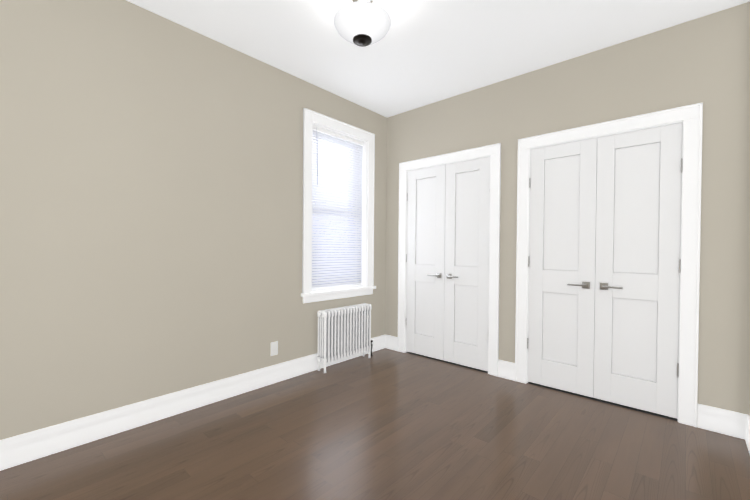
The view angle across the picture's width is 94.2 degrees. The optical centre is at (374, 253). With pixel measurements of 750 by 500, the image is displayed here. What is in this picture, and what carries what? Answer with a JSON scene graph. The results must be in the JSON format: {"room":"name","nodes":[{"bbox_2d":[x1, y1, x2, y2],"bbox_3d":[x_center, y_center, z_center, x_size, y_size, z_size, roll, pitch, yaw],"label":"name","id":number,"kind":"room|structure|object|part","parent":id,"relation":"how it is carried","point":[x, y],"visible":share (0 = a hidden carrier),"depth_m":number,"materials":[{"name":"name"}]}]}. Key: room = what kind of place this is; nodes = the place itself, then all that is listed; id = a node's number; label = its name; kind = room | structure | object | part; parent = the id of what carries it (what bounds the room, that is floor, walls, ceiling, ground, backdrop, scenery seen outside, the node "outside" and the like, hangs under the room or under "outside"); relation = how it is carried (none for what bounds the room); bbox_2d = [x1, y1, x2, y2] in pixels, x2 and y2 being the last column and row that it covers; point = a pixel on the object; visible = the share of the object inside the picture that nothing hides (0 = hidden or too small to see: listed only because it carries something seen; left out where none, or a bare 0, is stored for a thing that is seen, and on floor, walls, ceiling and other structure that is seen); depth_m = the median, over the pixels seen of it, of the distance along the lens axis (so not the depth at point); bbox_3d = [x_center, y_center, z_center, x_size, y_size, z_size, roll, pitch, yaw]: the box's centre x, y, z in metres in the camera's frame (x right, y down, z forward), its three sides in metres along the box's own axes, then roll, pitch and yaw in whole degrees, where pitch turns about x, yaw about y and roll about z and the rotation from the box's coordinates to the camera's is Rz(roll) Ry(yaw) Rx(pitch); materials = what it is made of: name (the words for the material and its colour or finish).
{"room":"empty bedroom","nodes":[
{"label":"empty bedroom","id":0,"kind":"room"},
{"bbox_2d":[0,0,386,439],"bbox_3d":[-1.305,-0.235,2.713,0.300,2.700,3.970,1,1,42],"label":"wall","id":1,"kind":"structure","parent":0,"point":[151,205],"depth_m":2.26,"materials":[{"name":"paint"}]},
{"bbox_2d":[0,335,387,470],"bbox_3d":[-1.080,1.040,2.752,0.017,0.152,3.620,1,1,42],"label":"baseboard","id":2,"kind":"structure","parent":1,"relation":"attached to","point":[29,446],"depth_m":2.26,"materials":[{"name":"white wood"}]},
{"bbox_2d":[271,341,277,355],"bbox_3d":[-0.865,0.820,2.994,0.008,0.115,0.070,1,1,42],"label":"electrical outlet","id":3,"kind":"object","parent":1,"relation":"attached to","point":[274,348],"visible":1,"depth_m":2.99,"materials":[{"name":"white plastic"}]},
{"bbox_2d":[302,108,374,292],"bbox_3d":[-0.441,-0.466,3.641,0.306,1.724,0.955,1,1,42],"label":"window","id":4,"kind":"structure","parent":1,"relation":"in","point":[340,265],"depth_m":3.59,"materials":[{"name":"white"}]},
{"bbox_2d":[316,128,317,184],"bbox_3d":[-0.557,-0.934,3.359,0.010,0.548,0.020,1,1,42],"label":"blind wand","id":5,"kind":"object","parent":4,"relation":"attached to","point":[317,164],"visible":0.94,"depth_m":3.36,"materials":[{"name":"grey plastic"}]},
{"bbox_2d":[318,135,318,164],"bbox_3d":[-0.553,-0.418,3.387,0.002,1.545,0.002,1,1,42],"label":"blind cord","id":6,"kind":"object","parent":4,"relation":"attached to","point":[318,135],"depth_m":3.38,"materials":[{"name":"white plastic"}]},
{"bbox_3d":[-0.388,-0.429,3.593,0.032,1.585,0.739,1,1,42],"label":"window blind rails","id":7,"kind":"part","parent":4,"relation":"part of","materials":[{"name":"white plastic"}]},
{"bbox_2d":[301,286,375,302],"bbox_3d":[-0.376,0.414,3.586,0.160,0.092,0.991,1,1,42],"label":"sill","id":8,"kind":"structure","parent":1,"relation":"attached to","point":[324,295],"depth_m":3.50,"materials":[{"name":"white wood"}]},
{"bbox_2d":[0,348,749,499],"bbox_3d":[0.191,1.195,1.986,3.637,0.120,4.870,1,1,42],"label":"floor","id":9,"kind":"structure","parent":0,"point":[385,424],"depth_m":2.01,"materials":[{"name":"brown wood"}]},
{"bbox_2d":[317,303,372,372],"bbox_3d":[-0.273,0.828,3.527,0.122,0.572,0.736,1,1,42],"label":"radiator","id":10,"kind":"object","parent":9,"relation":"on","point":[344,331],"visible":1,"depth_m":3.42,"materials":[{"name":"metal"}]},
{"bbox_2d":[406,352,677,420],"bbox_3d":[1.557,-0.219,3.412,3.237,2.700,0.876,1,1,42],"label":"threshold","id":11,"kind":"object","parent":9,"relation":"on","point":[635,409],"depth_m":2.78,"materials":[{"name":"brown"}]},
{"bbox_2d":[126,0,749,116],"bbox_3d":[0.214,-1.625,1.955,3.637,0.120,4.870,1,1,42],"label":"ceiling","id":12,"kind":"structure","parent":0,"point":[423,53],"depth_m":2.52,"materials":[{"name":"paint"}]},
{"bbox_2d":[334,0,390,46],"bbox_3d":[-0.077,-1.425,2.135,0.352,0.285,0.352,1,1,42],"label":"ceiling light","id":13,"kind":"object","parent":12,"relation":"hanging from","point":[362,23],"visible":1,"depth_m":2.05,"materials":[{"name":"white glass"}]},
{"bbox_2d":[385,2,749,414],"bbox_3d":[1.283,-0.219,3.143,3.587,2.700,0.120,1,1,42],"label":"wall","id":14,"kind":"structure","parent":0,"point":[705,60],"depth_m":2.43,"materials":[{"name":"paint"}]},
{"bbox_2d":[406,165,445,359],"bbox_3d":[0.547,0.096,3.754,0.478,2.014,0.036,1,1,42],"label":"door","id":15,"kind":"structure","parent":14,"relation":"in","point":[425,257],"depth_m":3.74,"materials":[{"name":"white wood"}]},
{"bbox_2d":[427,273,441,277],"bbox_3d":[0.615,0.233,3.632,0.149,0.054,0.055,1,1,42],"label":"handle","id":16,"kind":"object","parent":15,"relation":"attached to","point":[438,275],"visible":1,"depth_m":3.61,"materials":[{"name":"grey metal"}]},
{"bbox_2d":[398,143,500,375],"bbox_3d":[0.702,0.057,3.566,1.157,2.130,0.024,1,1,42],"label":"door frame","id":17,"kind":"structure","parent":14,"relation":"attached to","point":[494,151],"depth_m":3.24,"materials":[{"name":"white wood"}]},
{"bbox_2d":[444,157,490,370],"bbox_3d":[0.906,0.102,3.434,0.478,2.014,0.036,1,1,42],"label":"door","id":18,"kind":"structure","parent":14,"relation":"in","point":[467,242],"depth_m":3.42,"materials":[{"name":"white wood"}]},
{"bbox_2d":[446,273,457,278],"bbox_3d":[0.775,0.235,3.490,0.149,0.054,0.055,1,1,42],"label":"handle","id":19,"kind":"object","parent":18,"relation":"attached to","point":[449,276],"visible":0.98,"depth_m":3.51,"materials":[{"name":"grey metal"}]},
{"bbox_2d":[527,177,530,348],"bbox_3d":[1.333,0.088,3.019,0.012,1.490,0.012,1,1,42],"label":"closet door right hinges","id":20,"kind":"object","parent":14,"relation":"attached to","point":[528,256],"visible":1,"depth_m":3.02,"materials":[{"name":"grey metal"}]},
{"bbox_2d":[528,138,596,396],"bbox_3d":[1.532,0.113,2.874,0.490,2.014,0.036,1,1,42],"label":"door","id":21,"kind":"structure","parent":14,"relation":"in","point":[562,254],"depth_m":2.85,"materials":[{"name":"white wood"}]},
{"bbox_2d":[567,281,589,288],"bbox_3d":[1.605,0.250,2.748,0.149,0.054,0.055,1,1,42],"label":"handle","id":22,"kind":"object","parent":21,"relation":"attached to","point":[585,285],"visible":1,"depth_m":2.73,"materials":[{"name":"grey metal"}]},
{"bbox_2d":[515,103,702,426],"bbox_3d":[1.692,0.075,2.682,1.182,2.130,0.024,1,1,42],"label":"door frame","id":23,"kind":"structure","parent":14,"relation":"attached to","point":[691,116],"depth_m":2.34,"materials":[{"name":"white wood"}]},
{"bbox_2d":[594,123,681,417],"bbox_3d":[1.900,0.120,2.545,0.490,2.014,0.036,1,1,42],"label":"door","id":24,"kind":"structure","parent":14,"relation":"in","point":[638,227],"depth_m":2.52,"materials":[{"name":"white wood"}]},
{"bbox_2d":[600,283,622,289],"bbox_3d":[1.765,0.253,2.606,0.149,0.054,0.055,1,1,42],"label":"handle","id":25,"kind":"object","parent":24,"relation":"attached to","point":[604,286],"visible":1,"depth_m":2.62,"materials":[{"name":"grey metal"}]},
{"bbox_2d":[677,158,682,377],"bbox_3d":[2.067,0.101,2.362,0.012,1.490,0.012,1,1,42],"label":"closet door right hinges","id":26,"kind":"object","parent":14,"relation":"attached to","point":[681,168],"visible":0.98,"depth_m":2.36,"materials":[{"name":"grey metal"}]},
{"bbox_2d":[740,413,749,453],"bbox_3d":[1.097,1.079,0.807,0.017,0.152,3.620,1,1,42],"label":"baseboard","id":27,"kind":"structure","parent":14,"relation":"attached to","point":[744,418],"depth_m":2.15,"materials":[{"name":"white wood"}]},
{"label":"outside","id":28,"kind":"structure","parent":0,"visible":0},
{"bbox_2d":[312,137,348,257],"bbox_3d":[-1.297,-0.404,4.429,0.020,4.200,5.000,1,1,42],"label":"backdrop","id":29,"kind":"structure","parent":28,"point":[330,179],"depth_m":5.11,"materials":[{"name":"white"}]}
]}

